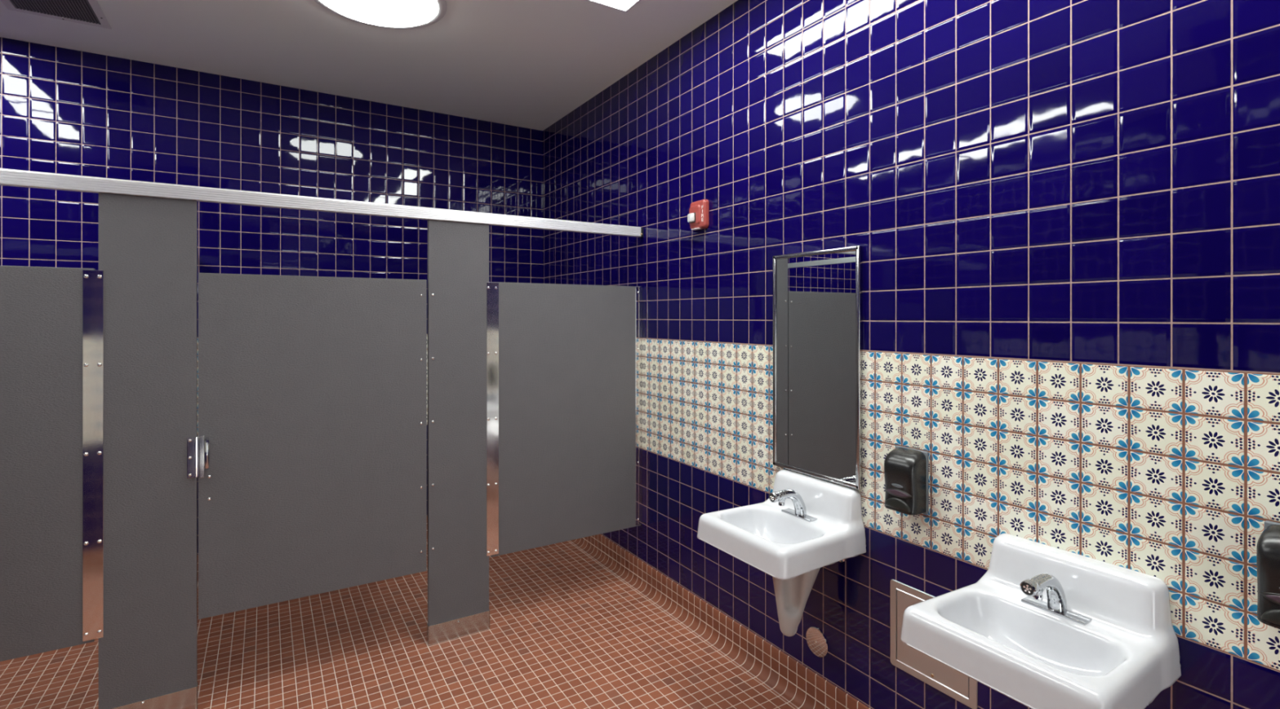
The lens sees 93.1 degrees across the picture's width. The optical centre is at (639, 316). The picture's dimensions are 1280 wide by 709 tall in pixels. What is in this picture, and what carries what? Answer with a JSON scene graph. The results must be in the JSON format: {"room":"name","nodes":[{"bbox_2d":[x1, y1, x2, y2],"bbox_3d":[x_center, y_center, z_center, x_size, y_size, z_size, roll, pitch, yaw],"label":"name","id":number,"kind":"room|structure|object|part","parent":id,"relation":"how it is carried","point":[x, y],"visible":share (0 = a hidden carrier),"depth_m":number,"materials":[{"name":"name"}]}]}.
{"room":"public restroom","nodes":[
{"label":"public restroom","id":0,"kind":"room"},
{"bbox_2d":[0,36,542,554],"bbox_3d":[-2.501,-0.025,3.986,3.942,3.005,0.100,0,0,-32],"label":"wall","id":1,"kind":"structure","parent":0,"point":[63,110],"depth_m":3.93,"materials":[{"name":"tile"}]},
{"bbox_2d":[197,515,427,582],"bbox_3d":[-2.460,1.552,3.921,3.942,0.154,0.053,0,0,-32],"label":"baseboard","id":2,"kind":"structure","parent":1,"relation":"attached to","point":[427,516],"depth_m":3.77,"materials":[{"name":"red tile"}]},
{"bbox_2d":[0,0,737,130],"bbox_3d":[-0.723,-1.578,1.114,4.142,0.100,6.855,0,0,-32],"label":"ceiling","id":3,"kind":"structure","parent":0,"point":[527,64],"depth_m":3.41,"materials":[{"name":"white paint"}]},
{"bbox_2d":[0,0,111,29],"bbox_3d":[-2.828,-1.524,2.888,0.393,0.008,0.520,0,0,-32],"label":"ceiling vent","id":4,"kind":"object","parent":3,"relation":"in","point":[89,12],"visible":1,"depth_m":3.01,"materials":[{"name":"grey metal"}]},
{"bbox_2d":[313,0,446,29],"bbox_3d":[-1.255,-1.512,2.893,0.636,0.033,0.636,0,0,-32],"label":"recessed light","id":5,"kind":"object","parent":3,"relation":"in","point":[387,14],"visible":1,"depth_m":2.98,"materials":[{"name":"white"}]},
{"bbox_2d":[586,0,641,13],"bbox_3d":[0.133,-1.522,2.431,0.288,0.012,1.223,0,0,-32],"label":"recessed light","id":6,"kind":"object","parent":3,"relation":"in","point":[624,6],"visible":1,"depth_m":2.95,"materials":[{"name":"white plastic"}]},
{"bbox_2d":[594,0,636,9],"bbox_3d":[0.133,-1.524,2.431,0.260,0.005,1.195,0,0,-32],"label":"diffuser","id":7,"kind":"object","parent":6,"relation":"attached to","point":[615,4],"depth_m":2.95,"materials":[{"name":"white plastic"}]},
{"bbox_2d":[0,538,798,708],"bbox_3d":[-0.723,1.680,1.114,4.142,0.100,6.855,0,0,-32],"label":"floor","id":8,"kind":"structure","parent":0,"point":[566,631],"depth_m":2.91,"materials":[{"name":"red tile"}]},
{"bbox_2d":[98,192,199,708],"bbox_3d":[-1.970,0.573,2.440,0.320,2.112,0.055,0,0,-32],"label":"pilaster","id":9,"kind":"object","parent":8,"relation":"on","point":[148,246],"visible":1,"depth_m":2.44,"materials":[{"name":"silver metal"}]},
{"bbox_2d":[0,265,103,661],"bbox_3d":[-2.506,0.535,2.117,0.966,1.446,0.035,0,0,-32],"label":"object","id":10,"kind":"structure","parent":9,"relation":"attached to","point":[51,318],"depth_m":2.28,"materials":[{"name":"grey metal"}]},
{"bbox_2d":[0,168,643,237],"bbox_3d":[-1.663,-0.512,2.634,3.939,0.060,0.047,0,0,-32],"label":"headrail","id":11,"kind":"object","parent":9,"relation":"attached to","point":[10,177],"visible":1,"depth_m":2.67,"materials":[{"name":"metal"}]},
{"bbox_2d":[426,219,489,645],"bbox_3d":[-0.923,0.573,3.098,0.311,2.112,0.037,0,0,-32],"label":"pilaster","id":12,"kind":"object","parent":8,"relation":"on","point":[458,252],"visible":1,"depth_m":3.08,"materials":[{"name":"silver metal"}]},
{"bbox_2d":[198,272,426,618],"bbox_3d":[-1.443,0.537,2.757,0.918,1.442,0.065,0,0,-32],"label":"door","id":13,"kind":"structure","parent":12,"relation":"attached to","point":[313,389],"depth_m":2.73,"materials":[{"name":"metal"}]},
{"bbox_3d":[-1.825,0.582,2.527,0.016,0.176,0.004,0,0,-32],"label":"strike plate","id":14,"kind":"part","parent":13,"relation":"part of","materials":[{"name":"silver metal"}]},
{"bbox_3d":[-1.800,0.569,2.522,0.018,0.135,0.042,0,0,-32],"label":"pull handle","id":15,"kind":"part","parent":13,"relation":"part of","materials":[{"name":"silver metal"}]},
{"bbox_2d":[486,281,642,556],"bbox_3d":[-0.397,0.537,3.421,0.957,1.442,0.035,0,0,-32],"label":"partition panel","id":16,"kind":"object","parent":12,"relation":"attached to","point":[564,362],"visible":1,"depth_m":3.39,"materials":[{"name":"grey metal"}]},
{"bbox_2d":[542,0,1279,708],"bbox_3d":[0.995,-0.025,2.177,0.100,3.005,6.655,0,0,-32],"label":"wall","id":17,"kind":"structure","parent":0,"point":[1064,215],"depth_m":1.95,"materials":[{"name":"tile"}]},
{"bbox_2d":[687,199,709,230],"bbox_3d":[0.295,-0.531,3.155,0.058,0.149,0.132,0,0,-32],"label":"fire alarm strobe","id":18,"kind":"object","parent":17,"relation":"attached to","point":[698,215],"visible":1,"depth_m":3.13,"materials":[{"name":"red plastic"}]},
{"bbox_2d":[569,533,870,708],"bbox_3d":[0.930,1.552,2.137,0.053,0.154,6.655,0,0,-32],"label":"baseboard","id":19,"kind":"structure","parent":17,"relation":"attached to","point":[796,682],"depth_m":2.98,"materials":[{"name":"red tile"}]},
{"bbox_2d":[697,468,866,635],"bbox_3d":[0.543,0.963,2.379,0.454,0.598,0.494,0,0,-32],"label":"basin","id":20,"kind":"object","parent":17,"relation":"attached to","point":[806,524],"visible":1,"depth_m":2.35,"materials":[{"name":"white ceramic"}]},
{"bbox_2d":[768,488,817,521],"bbox_3d":[0.590,0.741,2.407,0.183,0.117,0.157,0,0,-32],"label":"faucet","id":21,"kind":"object","parent":20,"relation":"on","point":[802,504],"depth_m":2.42,"materials":[{"name":"metal"}]},
{"bbox_2d":[805,626,827,657],"bbox_3d":[0.727,1.341,2.503,0.011,0.115,0.115,0,0,-32],"label":"cover","id":22,"kind":"object","parent":17,"relation":"attached to","point":[816,640],"visible":1,"depth_m":2.50,"materials":[{"name":"silver metal"}]},
{"bbox_2d":[773,245,862,489],"bbox_3d":[0.720,0.193,2.506,0.022,0.930,0.463,0,0,-32],"label":"wall mirror","id":23,"kind":"object","parent":17,"relation":"attached to","point":[817,295],"visible":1,"depth_m":2.47,"materials":[{"name":"silver glass"}]},
{"bbox_2d":[884,444,928,515],"bbox_3d":[0.921,0.570,2.112,0.093,0.215,0.123,0,0,-32],"label":"soap dispenser","id":24,"kind":"object","parent":17,"relation":"attached to","point":[905,468],"visible":1,"depth_m":2.07,"materials":[{"name":"black plastic"}]},
{"bbox_3d":[0.886,0.643,2.090,0.012,0.036,0.100,0,0,-32],"label":"push lever","id":25,"kind":"part","parent":24,"relation":"part of","materials":[{"name":"black plastic"}]},
{"bbox_2d":[890,578,977,708],"bbox_3d":[0.995,1.107,2.076,0.006,0.310,0.317,0,0,-32],"label":"access panel","id":26,"kind":"object","parent":17,"relation":"attached to","point":[914,662],"visible":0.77,"depth_m":2.11,"materials":[{"name":"silver metal"}]},
{"bbox_3d":[0.996,1.107,2.076,0.003,0.254,0.261,0,0,-32],"label":"access door","id":27,"kind":"part","parent":26,"relation":"part of","materials":[{"name":"silver metal"}]},
{"bbox_2d":[900,533,1181,708],"bbox_3d":[1.032,0.811,1.589,0.454,0.294,0.494,0,0,-32],"label":"basin","id":28,"kind":"object","parent":17,"relation":"attached to","point":[1045,626],"visible":1,"depth_m":1.56,"materials":[{"name":"white ceramic"}]},
{"bbox_2d":[1019,573,1092,625],"bbox_3d":[1.079,0.741,1.617,0.183,0.117,0.157,0,0,-32],"label":"faucet","id":29,"kind":"object","parent":28,"relation":"on","point":[1059,598],"depth_m":1.63,"materials":[{"name":"metal"}]},
{"bbox_2d":[1256,520,1279,628],"bbox_3d":[1.419,0.570,1.306,0.093,0.215,0.123,0,0,-32],"label":"soap dispenser","id":30,"kind":"object","parent":17,"relation":"attached to","point":[1268,548],"visible":1,"depth_m":1.32,"materials":[{"name":"black plastic"}]},
{"bbox_3d":[1.385,0.643,1.285,0.012,0.036,0.100,0,0,-32],"label":"push lever","id":31,"kind":"part","parent":30,"relation":"part of","materials":[{"name":"black plastic"}]},
{"bbox_3d":[1.453,0.570,1.327,0.015,0.215,0.123,0,0,-32],"label":"plate","id":32,"kind":"part","parent":30,"relation":"part of","materials":[{"name":"grey plastic"}]}
]}

